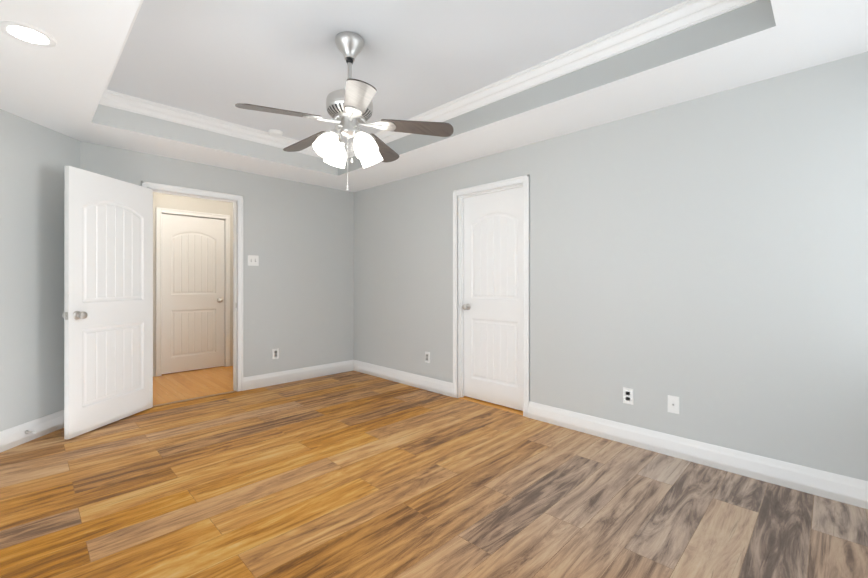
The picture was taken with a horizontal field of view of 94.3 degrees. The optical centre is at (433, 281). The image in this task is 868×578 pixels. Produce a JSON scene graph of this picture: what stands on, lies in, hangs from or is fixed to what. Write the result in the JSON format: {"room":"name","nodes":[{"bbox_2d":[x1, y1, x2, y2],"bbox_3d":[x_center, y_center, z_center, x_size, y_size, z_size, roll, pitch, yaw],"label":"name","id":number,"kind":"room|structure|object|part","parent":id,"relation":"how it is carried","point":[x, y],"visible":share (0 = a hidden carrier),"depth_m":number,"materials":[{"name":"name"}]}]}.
{"room":"empty bedroom","nodes":[
{"label":"empty bedroom","id":0,"kind":"room"},
{"bbox_2d":[0,109,79,431],"bbox_3d":[-3.069,-0.220,2.972,0.115,2.800,1.019,0,0,0],"label":"wall","id":1,"kind":"structure","parent":0,"point":[35,159],"depth_m":3.01,"materials":[{"name":"grey paint"}]},
{"bbox_2d":[25,430,36,433],"bbox_3d":[-2.959,1.105,2.961,0.073,0.026,0.026,0,0,0],"label":"door stop","id":2,"kind":"object","parent":1,"relation":"attached to","point":[27,432],"depth_m":2.96,"materials":[{"name":"silver metal"}]},
{"bbox_2d":[0,360,867,508],"bbox_3d":[-1.034,1.110,2.957,6.416,0.140,3.410,0,0,45],"label":"baseboard","id":3,"kind":"structure","parent":1,"relation":"attached to","point":[838,487],"depth_m":2.85,"materials":[{"name":"white wood"}]},
{"bbox_2d":[153,192,232,376],"bbox_3d":[-2.920,-0.118,5.672,0.115,2.600,4.600,0,0,45],"label":"wall","id":4,"kind":"structure","parent":0,"point":[170,201],"depth_m":5.29,"materials":[{"name":"white paint"}]},
{"bbox_2d":[162,214,223,373],"bbox_3d":[-3.195,0.154,5.365,0.176,2.030,0.739,0,0,45],"label":"hall door","id":5,"kind":"structure","parent":4,"relation":"in","point":[192,293],"depth_m":5.34,"materials":[{"name":"white wood"}]},
{"bbox_2d":[156,207,229,376],"bbox_3d":[-3.204,0.126,5.373,0.132,2.112,0.869,0,0,45],"label":"door frame","id":6,"kind":"structure","parent":4,"relation":"attached to","point":[161,211],"depth_m":5.24,"materials":[{"name":"white wood"}]},
{"bbox_2d":[80,141,353,376],"bbox_3d":[-2.150,-0.219,4.388,0.115,2.800,3.175,0,0,45],"label":"wall","id":7,"kind":"structure","parent":0,"point":[298,290],"depth_m":4.71,"materials":[{"name":"grey paint"}]},
{"bbox_2d":[62,166,152,438],"bbox_3d":[-2.683,0.153,3.386,0.176,2.030,0.819,0,0,6],"label":"bedroom door","id":8,"kind":"structure","parent":7,"relation":"in","point":[107,315],"depth_m":3.29,"materials":[{"name":"white painted wood"},{"name":"satin nickel"}]},
{"bbox_3d":[-2.721,0.253,3.031,0.176,0.066,0.103,0,0,6],"label":"knob","id":9,"kind":"part","parent":8,"relation":"part of","materials":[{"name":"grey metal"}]},
{"bbox_2d":[141,181,242,391],"bbox_3d":[-2.437,0.125,4.097,0.149,2.112,0.906,0,0,45],"label":"door frame","id":10,"kind":"structure","parent":7,"relation":"attached to","point":[236,201],"depth_m":4.34,"materials":[{"name":"white wood"}]},
{"bbox_2d":[248,255,258,265],"bbox_3d":[-1.995,-0.235,4.450,0.018,0.115,0.116,0,0,45],"label":"switch plate","id":11,"kind":"object","parent":7,"relation":"attached to","point":[253,260],"visible":1,"depth_m":4.45,"materials":[{"name":"white plastic"}]},
{"bbox_2d":[272,348,278,358],"bbox_3d":[-1.822,0.828,4.631,0.009,0.115,0.070,0,0,45],"label":"electrical outlet","id":12,"kind":"object","parent":7,"relation":"attached to","point":[275,353],"visible":1,"depth_m":4.63,"materials":[{"name":"white plastic"}]},
{"bbox_2d":[0,366,867,577],"bbox_3d":[-0.647,1.205,3.337,6.630,0.050,4.725,0,0,45],"label":"floor","id":13,"kind":"structure","parent":0,"point":[352,474],"depth_m":2.17,"materials":[{"name":"laminate"}]},
{"bbox_2d":[152,390,237,407],"bbox_3d":[-2.398,1.177,4.058,0.055,0.008,0.782,0,0,45],"label":"threshold","id":14,"kind":"object","parent":13,"relation":"on","point":[174,402],"depth_m":4.03,"materials":[{"name":"brown wood"}]},
{"bbox_2d":[0,0,867,191],"bbox_3d":[-0.512,-1.421,2.443,5.180,0.440,3.640,0,0,45],"label":"ceiling","id":15,"kind":"structure","parent":0,"point":[218,59],"depth_m":2.50,"materials":[{"name":"white paint"}]},
{"bbox_2d":[0,21,56,46],"bbox_3d":[-1.971,-1.198,1.957,0.204,0.006,0.204,0,0,45],"label":"recessed light","id":16,"kind":"object","parent":15,"relation":"in","point":[25,33],"visible":1,"depth_m":1.95,"materials":[{"name":"white"}]},
{"bbox_2d":[99,0,143,104],"bbox_3d":[-1.208,-1.402,1.732,3.780,0.098,0.080,0,0,45],"label":"crown molding","id":17,"kind":"structure","parent":15,"relation":"attached to","point":[108,95],"depth_m":2.82,"materials":[{"name":"white wood"}]},
{"bbox_2d":[103,92,323,158],"bbox_3d":[-1.804,-1.401,3.762,0.080,0.098,1.950,0,0,45],"label":"crown molding","id":18,"kind":"structure","parent":15,"relation":"attached to","point":[125,102],"depth_m":3.51,"materials":[{"name":"white wood"}]},
{"bbox_2d":[268,129,282,136],"bbox_3d":[-1.529,-1.432,3.891,0.132,0.036,0.132,0,0,45],"label":"smoke detector","id":19,"kind":"object","parent":15,"relation":"attached to","point":[275,132],"visible":0.98,"depth_m":3.85,"materials":[{"name":"white plastic"}]},
{"bbox_2d":[235,32,453,190],"bbox_3d":[-0.542,-0.990,2.419,1.177,0.922,1.184,0,0,45],"label":"ceiling fan","id":20,"kind":"object","parent":15,"relation":"hanging from","point":[349,108],"visible":1,"depth_m":2.36,"materials":[{"name":"silver metal"}]},
{"bbox_3d":[-0.838,-0.922,2.186,0.186,0.065,0.435,0,0,45],"label":"blade","id":21,"kind":"part","parent":20,"relation":"part of","materials":[{"name":"brown wood"}]},
{"bbox_3d":[-0.833,-0.921,2.652,0.437,0.065,0.173,0,0,45],"label":"blade","id":22,"kind":"part","parent":20,"relation":"part of","materials":[{"name":"brown wood"}]},
{"bbox_3d":[-0.616,-0.788,2.302,0.135,0.160,0.147,0,0,45],"label":"lamp shade","id":23,"kind":"part","parent":20,"relation":"part of","materials":[{"name":"white glass"}]},
{"bbox_3d":[-0.618,-0.788,2.526,0.147,0.160,0.135,0,0,45],"label":"lamp shade","id":24,"kind":"part","parent":20,"relation":"part of","materials":[{"name":"white glass"}]},
{"bbox_3d":[-0.505,-0.717,2.414,0.094,0.377,0.097,0,0,45],"label":"cord","id":25,"kind":"part","parent":20,"relation":"part of","materials":[{"name":"silver metal"}]},
{"bbox_3d":[-0.388,-0.922,2.029,0.410,0.065,0.287,0,0,45],"label":"blade","id":26,"kind":"part","parent":20,"relation":"part of","materials":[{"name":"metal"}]},
{"bbox_3d":[-0.393,-0.788,2.304,0.147,0.160,0.135,0,0,45],"label":"lamp shade","id":27,"kind":"part","parent":20,"relation":"part of","materials":[{"name":"white glass"}]},
{"bbox_3d":[-0.394,-0.788,2.527,0.135,0.160,0.147,0,0,45],"label":"lamp shade","id":28,"kind":"part","parent":20,"relation":"part of","materials":[{"name":"white glass"}]},
{"bbox_3d":[-0.378,-0.921,2.798,0.275,0.065,0.416,0,0,45],"label":"blade","id":29,"kind":"part","parent":20,"relation":"part of","materials":[{"name":"brown wood"}]},
{"bbox_3d":[-0.102,-0.922,2.410,0.366,0.065,0.356,0,0,45],"label":"blade","id":30,"kind":"part","parent":20,"relation":"part of","materials":[{"name":"brown wood"}]},
{"bbox_2d":[344,0,757,158],"bbox_3d":[0.233,-1.401,3.190,3.780,0.098,0.080,0,0,45],"label":"crown molding","id":31,"kind":"structure","parent":15,"relation":"attached to","point":[676,18],"depth_m":2.49,"materials":[{"name":"white wood"}]},
{"bbox_2d":[354,52,867,480],"bbox_3d":[0.767,-0.220,3.656,5.065,2.800,0.115,0,0,45],"label":"wall","id":32,"kind":"structure","parent":0,"point":[704,259],"depth_m":2.66,"materials":[{"name":"grey paint"}]},
{"bbox_2d":[425,352,429,362],"bbox_3d":[-0.072,0.824,4.397,0.070,0.115,0.009,0,0,45],"label":"electrical outlet","id":33,"kind":"object","parent":32,"relation":"attached to","point":[427,357],"visible":1,"depth_m":4.39,"materials":[{"name":"white plastic"}]},
{"bbox_2d":[453,175,528,417],"bbox_3d":[0.552,0.124,3.856,0.885,2.112,0.132,0,0,45],"label":"door frame","id":34,"kind":"structure","parent":32,"relation":"attached to","point":[459,195],"depth_m":4.09,"materials":[{"name":"white wood"}]},
{"bbox_2d":[462,187,522,410],"bbox_3d":[0.583,0.153,3.887,0.755,2.030,0.176,0,0,45],"label":"door","id":35,"kind":"structure","parent":32,"relation":"in","point":[492,306],"depth_m":3.87,"materials":[{"name":"white wood"}]},
{"bbox_3d":[0.358,0.254,4.109,0.066,0.066,0.176,0,0,45],"label":"knob","id":36,"kind":"part","parent":35,"relation":"part of","materials":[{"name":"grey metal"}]},
{"bbox_2d":[623,387,632,404],"bbox_3d":[1.412,0.831,2.931,0.070,0.115,0.009,0,0,45],"label":"electrical outlet","id":37,"kind":"object","parent":32,"relation":"attached to","point":[627,395],"visible":1,"depth_m":2.93,"materials":[{"name":"white plastic"}]},
{"bbox_2d":[668,395,678,413],"bbox_3d":[1.617,0.831,2.723,0.070,0.115,0.016,0,0,45],"label":"outlet plate","id":38,"kind":"object","parent":32,"relation":"attached to","point":[673,404],"visible":1,"depth_m":2.72,"materials":[{"name":"white plastic"}]}
]}

